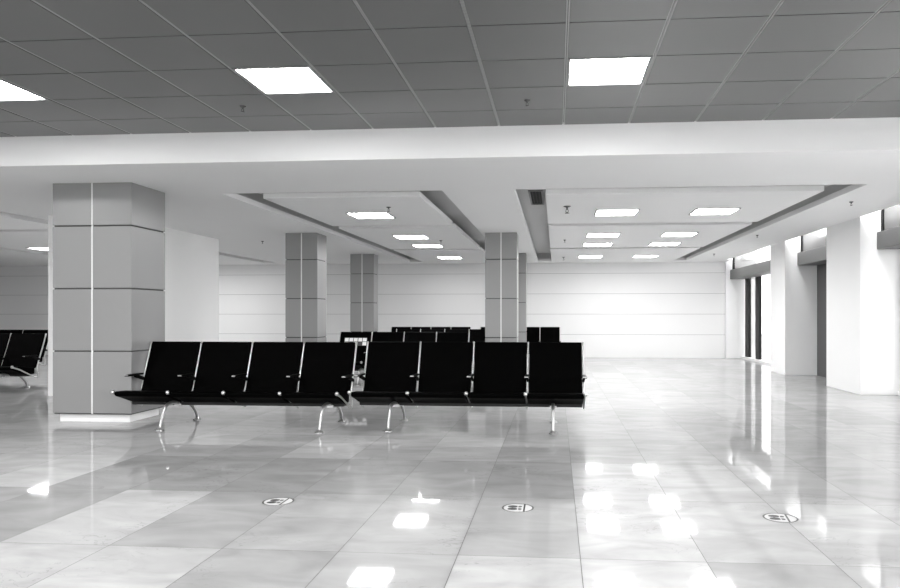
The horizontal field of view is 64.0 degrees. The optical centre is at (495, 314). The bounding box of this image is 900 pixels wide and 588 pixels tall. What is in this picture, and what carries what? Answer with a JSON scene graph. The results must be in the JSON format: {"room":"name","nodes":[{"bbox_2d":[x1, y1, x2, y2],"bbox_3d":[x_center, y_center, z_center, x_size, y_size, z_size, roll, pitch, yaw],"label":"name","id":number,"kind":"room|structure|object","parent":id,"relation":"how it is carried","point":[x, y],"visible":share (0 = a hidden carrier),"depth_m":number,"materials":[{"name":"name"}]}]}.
{"room":"waiting hall","nodes":[
{"label":"waiting hall","id":0,"kind":"room"},
{"bbox_2d":[48,215,218,395],"bbox_3d":[-6.020,-0.138,12.319,0.950,2.675,3.450,0,0,5],"label":"wall partition","id":1,"kind":"structure","parent":0,"point":[191,290],"depth_m":12.77,"materials":[{"name":"white paint"}]},
{"bbox_2d":[0,262,724,357],"bbox_3d":[-4.521,-0.450,20.949,23.500,3.300,0.200,0,0,5],"label":"wall","id":2,"kind":"structure","parent":0,"point":[625,309],"depth_m":20.39,"materials":[{"name":"grey paint"}]},
{"bbox_2d":[0,355,899,587],"bbox_3d":[-5.674,1.202,7.750,23.400,0.003,26.500,0,0,5],"label":"floor","id":3,"kind":"structure","parent":0,"point":[668,473],"depth_m":4.96,"materials":[{"name":"tile"}]},
{"bbox_2d":[0,333,46,387],"bbox_3d":[-8.675,0.750,11.548,2.492,0.899,0.881,0,0,5],"label":"bench","id":4,"kind":"object","parent":3,"relation":"on","point":[20,353],"visible":1,"depth_m":11.73,"materials":[{"name":"black plastic"}]},
{"bbox_2d":[0,330,47,372],"bbox_3d":[-10.420,0.750,14.513,2.492,0.899,0.881,0,0,5],"label":"bench","id":5,"kind":"object","parent":3,"relation":"on","point":[45,347],"visible":0.24,"depth_m":14.80,"materials":[{"name":"black leather"}]},
{"bbox_2d":[53,182,164,421],"bbox_3d":[-4.482,-0.138,8.357,0.925,2.675,0.690,0,0,5],"label":"column","id":6,"kind":"structure","parent":3,"relation":"on","point":[109,238],"depth_m":8.03,"materials":[{"name":"grey"}]},
{"bbox_2d":[110,341,356,433],"bbox_3d":[-2.800,0.750,7.776,2.455,0.899,0.867,0,0,5],"label":"bench","id":7,"kind":"object","parent":3,"relation":"on","point":[272,377],"visible":1,"depth_m":8.00,"materials":[{"name":"black leather"}]},
{"bbox_2d":[262,497,293,505],"bbox_3d":[-1.400,1.199,4.618,0.200,0.001,0.200,0,0,5],"label":"floor sticker","id":8,"kind":"object","parent":3,"relation":"on","point":[282,500],"visible":1,"depth_m":4.62,"materials":[{"name":"grey plastic"}]},
{"bbox_2d":[285,233,326,372],"bbox_3d":[-3.480,-0.138,13.176,0.590,2.675,0.520,0,0,5],"label":"column","id":9,"kind":"structure","parent":3,"relation":"on","point":[305,253],"depth_m":12.92,"materials":[{"name":"grey"}]},
{"bbox_2d":[350,254,377,335],"bbox_3d":[-3.223,-0.138,17.569,0.580,2.675,0.420,0,0,5],"label":"column","id":10,"kind":"structure","parent":3,"relation":"on","point":[363,267],"depth_m":17.36,"materials":[{"name":"grey"}]},
{"bbox_2d":[339,332,469,385],"bbox_3d":[-1.683,0.750,12.529,2.396,0.899,0.881,0,0,5],"label":"bench","id":11,"kind":"object","parent":3,"relation":"on","point":[376,336],"visible":0.15,"depth_m":12.85,"materials":[{"name":"black leather"}]},
{"bbox_2d":[344,338,366,345],"bbox_3d":[-2.524,0.480,12.911,0.420,0.141,0.057,0,0,5],"label":"notice","id":12,"kind":"object","parent":11,"relation":"on","point":[360,341],"visible":0.86,"depth_m":12.91,"materials":[{"name":"grey"}]},
{"bbox_2d":[391,327,470,335],"bbox_3d":[-1.706,0.750,18.100,2.111,0.899,0.881,0,0,5],"label":"bench","id":13,"kind":"object","parent":3,"relation":"on","point":[393,329],"visible":0.09,"depth_m":18.48,"materials":[{"name":"black leather"}]},
{"bbox_2d":[396,329,485,360],"bbox_3d":[-1.133,0.750,15.042,2.145,0.899,0.881,0,0,5],"label":"bench","id":14,"kind":"object","parent":3,"relation":"on","point":[476,335],"visible":0.06,"depth_m":15.37,"materials":[{"name":"black leather"}]},
{"bbox_2d":[347,341,587,434],"bbox_3d":[-0.281,0.750,7.710,2.492,0.899,0.881,0,0,5],"label":"bench","id":15,"kind":"object","parent":3,"relation":"on","point":[555,378],"visible":1,"depth_m":7.94,"materials":[{"name":"black leather"}]},
{"bbox_2d":[485,232,517,341],"bbox_3d":[0.111,-0.138,13.096,0.570,2.675,0.520,0,0,5],"label":"column","id":16,"kind":"structure","parent":3,"relation":"on","point":[501,249],"depth_m":12.84,"materials":[{"name":"grey"}]},
{"bbox_2d":[502,504,533,511],"bbox_3d":[0.136,1.199,4.464,0.200,0.001,0.200,0,0,5],"label":"floor sticker","id":17,"kind":"object","parent":3,"relation":"on","point":[510,507],"visible":1,"depth_m":4.47,"materials":[{"name":"grey plastic"}]},
{"bbox_2d":[480,327,560,342],"bbox_3d":[0.580,0.750,17.909,2.070,0.899,0.881,0,0,5],"label":"bench","id":18,"kind":"object","parent":3,"relation":"on","point":[547,334],"visible":0.08,"depth_m":18.17,"materials":[{"name":"black plastic"}]},
{"bbox_2d":[518,253,526,341],"bbox_3d":[0.448,-0.138,17.308,0.570,2.675,0.430,0,0,5],"label":"column","id":19,"kind":"structure","parent":3,"relation":"on","point":[522,257],"depth_m":17.08,"materials":[{"name":"grey"}]},
{"bbox_2d":[762,513,798,522],"bbox_3d":[1.681,1.199,4.245,0.200,0.001,0.200,0,0,13],"label":"floor sticker","id":20,"kind":"object","parent":3,"relation":"on","point":[776,517],"visible":1,"depth_m":4.25,"materials":[{"name":"grey plastic"}]},
{"bbox_2d":[0,0,899,136],"bbox_3d":[-6.657,-1.796,0.968,22.570,0.060,12.820,0,0,5],"label":"ceiling","id":21,"kind":"structure","parent":0,"point":[103,67],"depth_m":4.98,"materials":[{"name":"grey metal"}]},
{"bbox_2d":[0,78,48,101],"bbox_3d":[-3.976,-1.789,5.618,0.574,0.054,0.597,0,0,5],"label":"ceiling light","id":22,"kind":"object","parent":21,"relation":"attached to","point":[9,91],"visible":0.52,"depth_m":5.76,"materials":[{"name":"grey plastic"}]},
{"bbox_2d":[0,81,42,99],"bbox_3d":[-3.976,-1.769,5.618,0.538,0.001,0.561,0,0,5],"label":"diffuser","id":23,"kind":"object","parent":22,"relation":"attached to","point":[7,91],"depth_m":5.73,"materials":[{"name":"white plastic"}]},
{"bbox_2d":[232,65,334,94],"bbox_3d":[-1.584,-1.789,5.418,0.574,0.054,0.597,0,0,5],"label":"ceiling light","id":24,"kind":"object","parent":21,"relation":"attached to","point":[285,79],"visible":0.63,"depth_m":5.39,"materials":[{"name":"grey plastic"}]},
{"bbox_2d":[567,56,652,86],"bbox_3d":[0.807,-1.789,5.218,0.574,0.054,0.597,0,0,5],"label":"ceiling light","id":25,"kind":"object","parent":21,"relation":"attached to","point":[623,70],"visible":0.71,"depth_m":5.20,"materials":[{"name":"grey plastic"}]},
{"bbox_2d":[0,151,899,265],"bbox_3d":[-5.498,-1.605,14.067,22.700,0.260,13.680,0,0,5],"label":"ceiling","id":26,"kind":"structure","parent":0,"point":[225,202],"depth_m":8.30,"materials":[{"name":"white paint"}]},
{"bbox_2d":[0,229,47,251],"bbox_3d":[-8.935,-1.587,14.660,3.810,0.235,3.870,0,0,5],"label":"ceiling panel","id":27,"kind":"object","parent":26,"relation":"attached to","point":[22,239],"visible":0.29,"depth_m":13.98,"materials":[{"name":"white paint"}]},
{"bbox_2d":[28,248,47,250],"bbox_3d":[-9.956,-1.486,15.954,0.600,0.054,0.600,0,0,5],"label":"ceiling light","id":28,"kind":"object","parent":27,"relation":"attached to","point":[44,249],"visible":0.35,"depth_m":15.83,"materials":[{"name":"grey plastic"}]},
{"bbox_2d":[0,212,47,229],"bbox_3d":[-9.240,-1.587,11.008,3.810,0.235,2.840,0,0,5],"label":"ceiling panel","id":29,"kind":"object","parent":26,"relation":"attached to","point":[8,221],"visible":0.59,"depth_m":11.53,"materials":[{"name":"white paint"}]},
{"bbox_2d":[219,252,263,262],"bbox_3d":[-8.601,-1.587,18.661,3.810,0.235,3.560,0,0,5],"label":"ceiling panel","id":30,"kind":"object","parent":26,"relation":"attached to","point":[223,257],"visible":0.16,"depth_m":19.26,"materials":[{"name":"white paint"}]},
{"bbox_2d":[263,191,451,225],"bbox_3d":[-1.824,-1.587,10.388,1.995,0.235,2.840,0,0,5],"label":"ceiling panel","id":31,"kind":"object","parent":26,"relation":"attached to","point":[408,207],"visible":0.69,"depth_m":9.82,"materials":[{"name":"white paint"}]},
{"bbox_2d":[346,212,395,218],"bbox_3d":[-1.835,-1.486,10.580,0.600,0.054,0.600,0,0,5],"label":"ceiling light","id":32,"kind":"object","parent":31,"relation":"attached to","point":[358,215],"visible":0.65,"depth_m":10.58,"materials":[{"name":"grey plastic"}]},
{"bbox_2d":[348,213,392,217],"bbox_3d":[-1.835,-1.466,10.580,0.564,0.001,0.564,0,0,5],"label":"diffuser","id":33,"kind":"object","parent":32,"relation":"attached to","point":[358,215],"depth_m":10.58,"materials":[{"name":"white plastic"}]},
{"bbox_2d":[339,223,479,248],"bbox_3d":[-1.519,-1.587,14.040,1.995,0.235,3.870,0,0,5],"label":"ceiling panel","id":34,"kind":"object","parent":26,"relation":"attached to","point":[452,236],"visible":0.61,"depth_m":13.28,"materials":[{"name":"white paint"}]},
{"bbox_2d":[392,235,429,238],"bbox_3d":[-1.591,-1.486,13.499,0.600,0.054,0.600,0,0,5],"label":"ceiling light","id":35,"kind":"object","parent":34,"relation":"attached to","point":[396,236],"visible":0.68,"depth_m":13.41,"materials":[{"name":"grey plastic"}]},
{"bbox_2d":[395,236,426,238],"bbox_3d":[-1.591,-1.466,13.499,0.564,0.001,0.564,0,0,5],"label":"diffuser","id":36,"kind":"object","parent":35,"relation":"attached to","point":[400,237],"depth_m":13.58,"materials":[{"name":"white plastic"}]},
{"bbox_2d":[411,244,442,247],"bbox_3d":[-1.446,-1.486,15.243,0.600,0.054,0.600,0,0,5],"label":"ceiling light","id":37,"kind":"object","parent":34,"relation":"attached to","point":[414,245],"visible":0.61,"depth_m":15.15,"materials":[{"name":"grey"}]},
{"bbox_2d":[414,245,441,246],"bbox_3d":[-1.446,-1.466,15.243,0.564,0.001,0.564,0,0,5],"label":"diffuser","id":38,"kind":"object","parent":37,"relation":"attached to","point":[414,245],"depth_m":15.26,"materials":[{"name":"white plastic"}]},
{"bbox_2d":[394,247,485,261],"bbox_3d":[-1.184,-1.587,18.041,1.995,0.235,3.560,0,0,5],"label":"ceiling panel","id":39,"kind":"object","parent":26,"relation":"attached to","point":[424,255],"visible":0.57,"depth_m":17.45,"materials":[{"name":"white paint"}]},
{"bbox_2d":[437,256,462,258],"bbox_3d":[-1.185,-1.486,18.363,0.600,0.054,0.600,0,0,5],"label":"ceiling light","id":40,"kind":"object","parent":39,"relation":"attached to","point":[458,257],"visible":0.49,"depth_m":18.30,"materials":[{"name":"grey plastic"}]},
{"bbox_2d":[438,257,459,258],"bbox_3d":[-1.185,-1.466,18.363,0.564,0.001,0.564,0,0,5],"label":"diffuser","id":41,"kind":"object","parent":40,"relation":"attached to","point":[438,257],"depth_m":18.31,"materials":[{"name":"white plastic"}]},
{"bbox_2d":[528,190,543,204],"bbox_3d":[0.587,-1.695,10.387,0.200,0.020,1.200,0,0,5],"label":"ceiling vent","id":42,"kind":"object","parent":26,"relation":"in","point":[536,197],"visible":1,"depth_m":10.32,"materials":[{"name":"grey metal"}]},
{"bbox_2d":[550,247,699,260],"bbox_3d":[3.001,-1.587,17.692,3.285,0.235,3.560,0,0,5],"label":"ceiling panel","id":43,"kind":"object","parent":26,"relation":"attached to","point":[618,253],"visible":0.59,"depth_m":17.16,"materials":[{"name":"white paint"}]},
{"bbox_2d":[578,256,602,257],"bbox_3d":[2.373,-1.486,18.065,0.600,0.054,0.600,0,0,5],"label":"ceiling light","id":44,"kind":"object","parent":43,"relation":"attached to","point":[578,256],"visible":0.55,"depth_m":17.99,"materials":[{"name":"grey plastic"}]},
{"bbox_2d":[632,255,658,257],"bbox_3d":[3.738,-1.486,17.951,0.600,0.054,0.600,0,0,5],"label":"ceiling light","id":45,"kind":"object","parent":43,"relation":"attached to","point":[634,256],"visible":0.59,"depth_m":17.99,"materials":[{"name":"grey"}]},
{"bbox_2d":[548,222,751,247],"bbox_3d":[2.667,-1.587,13.691,3.285,0.235,3.870,0,0,5],"label":"ceiling panel","id":46,"kind":"object","parent":26,"relation":"attached to","point":[632,234],"visible":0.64,"depth_m":12.79,"materials":[{"name":"white paint"}]},
{"bbox_2d":[583,243,612,245],"bbox_3d":[2.112,-1.486,14.946,0.600,0.054,0.600,0,0,5],"label":"ceiling light","id":47,"kind":"object","parent":46,"relation":"attached to","point":[584,244],"visible":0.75,"depth_m":14.93,"materials":[{"name":"grey plastic"}]},
{"bbox_2d":[586,233,620,237],"bbox_3d":[1.966,-1.486,13.202,0.600,0.054,0.600,0,0,5],"label":"ceiling light","id":48,"kind":"object","parent":46,"relation":"attached to","point":[589,235],"visible":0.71,"depth_m":13.23,"materials":[{"name":"grey plastic"}]},
{"bbox_2d":[587,234,618,236],"bbox_3d":[1.966,-1.466,13.202,0.564,0.001,0.564,0,0,5],"label":"diffuser","id":49,"kind":"object","parent":48,"relation":"attached to","point":[589,235],"depth_m":13.24,"materials":[{"name":"white plastic"}]},
{"bbox_2d":[648,242,681,245],"bbox_3d":[3.477,-1.486,14.832,0.600,0.054,0.600,0,0,5],"label":"ceiling light","id":50,"kind":"object","parent":46,"relation":"attached to","point":[652,243],"visible":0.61,"depth_m":14.72,"materials":[{"name":"grey plastic"}]},
{"bbox_2d":[650,243,678,244],"bbox_3d":[3.477,-1.466,14.832,0.564,0.001,0.564,0,0,5],"label":"diffuser","id":51,"kind":"object","parent":50,"relation":"attached to","point":[652,243],"depth_m":14.83,"materials":[{"name":"white plastic"}]},
{"bbox_2d":[660,232,698,236],"bbox_3d":[3.332,-1.486,13.088,0.600,0.054,0.600,0,0,5],"label":"ceiling light","id":52,"kind":"object","parent":46,"relation":"attached to","point":[680,234],"visible":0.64,"depth_m":13.08,"materials":[{"name":"grey plastic"}]},
{"bbox_2d":[663,233,695,235],"bbox_3d":[3.332,-1.466,13.088,0.564,0.001,0.564,0,0,5],"label":"diffuser","id":53,"kind":"object","parent":52,"relation":"attached to","point":[666,234],"depth_m":13.08,"materials":[{"name":"white plastic"}]},
{"bbox_2d":[546,185,823,223],"bbox_3d":[2.362,-1.587,10.038,3.285,0.235,2.840,0,0,5],"label":"ceiling panel","id":54,"kind":"object","parent":26,"relation":"attached to","point":[756,203],"visible":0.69,"depth_m":9.30,"materials":[{"name":"white paint"}]},
{"bbox_2d":[594,209,639,215],"bbox_3d":[1.722,-1.486,10.282,0.600,0.054,0.600,0,0,5],"label":"ceiling light","id":55,"kind":"object","parent":54,"relation":"attached to","point":[602,212],"visible":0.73,"depth_m":10.27,"materials":[{"name":"grey plastic"}]},
{"bbox_2d":[689,208,740,214],"bbox_3d":[3.087,-1.486,10.168,0.600,0.054,0.600,0,0,5],"label":"ceiling light","id":56,"kind":"object","parent":54,"relation":"attached to","point":[698,211],"visible":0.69,"depth_m":10.17,"materials":[{"name":"grey plastic"}]},
{"bbox_2d":[692,209,736,213],"bbox_3d":[3.087,-1.466,10.168,0.564,0.001,0.564,0,0,5],"label":"diffuser","id":57,"kind":"object","parent":56,"relation":"attached to","point":[699,211],"depth_m":10.17,"materials":[{"name":"white plastic"}]},
{"bbox_2d":[725,210,899,394],"bbox_3d":[5.607,-0.425,6.756,0.950,3.250,26.400,0,0,5],"label":"wall","id":58,"kind":"structure","parent":0,"point":[863,279],"depth_m":11.56,"materials":[{"name":"white paint"}]},
{"bbox_2d":[0,117,899,166],"bbox_3d":[-6.133,-1.651,7.241,22.570,0.351,0.030,0,0,5],"label":"ceiling beam","id":59,"kind":"structure","parent":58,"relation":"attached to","point":[845,134],"depth_m":6.74,"materials":[{"name":"white paint"}]},
{"bbox_2d":[730,246,769,364],"bbox_3d":[6.503,-0.310,17.532,0.460,3.020,4.575,0,0,5],"label":"window","id":60,"kind":"structure","parent":58,"relation":"in","point":[757,289],"depth_m":18.35,"materials":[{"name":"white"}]},
{"bbox_2d":[797,228,825,265],"bbox_3d":[6.134,-1.403,13.185,0.450,0.835,2.200,0,0,5],"label":"window","id":61,"kind":"structure","parent":58,"relation":"in","point":[815,239],"depth_m":13.59,"materials":[{"name":"black"}]},
{"bbox_2d":[817,264,825,376],"bbox_3d":[6.296,0.050,13.171,0.105,2.300,2.200,0,0,5],"label":"door","id":62,"kind":"structure","parent":58,"relation":"in","point":[821,269],"depth_m":14.03,"materials":[{"name":"grey"}]},
{"bbox_2d":[877,204,899,395],"bbox_3d":[5.775,-0.310,8.822,0.460,3.020,3.855,0,0,5],"label":"window","id":63,"kind":"structure","parent":58,"relation":"in","point":[890,217],"depth_m":10.44,"materials":[{"name":"black"}]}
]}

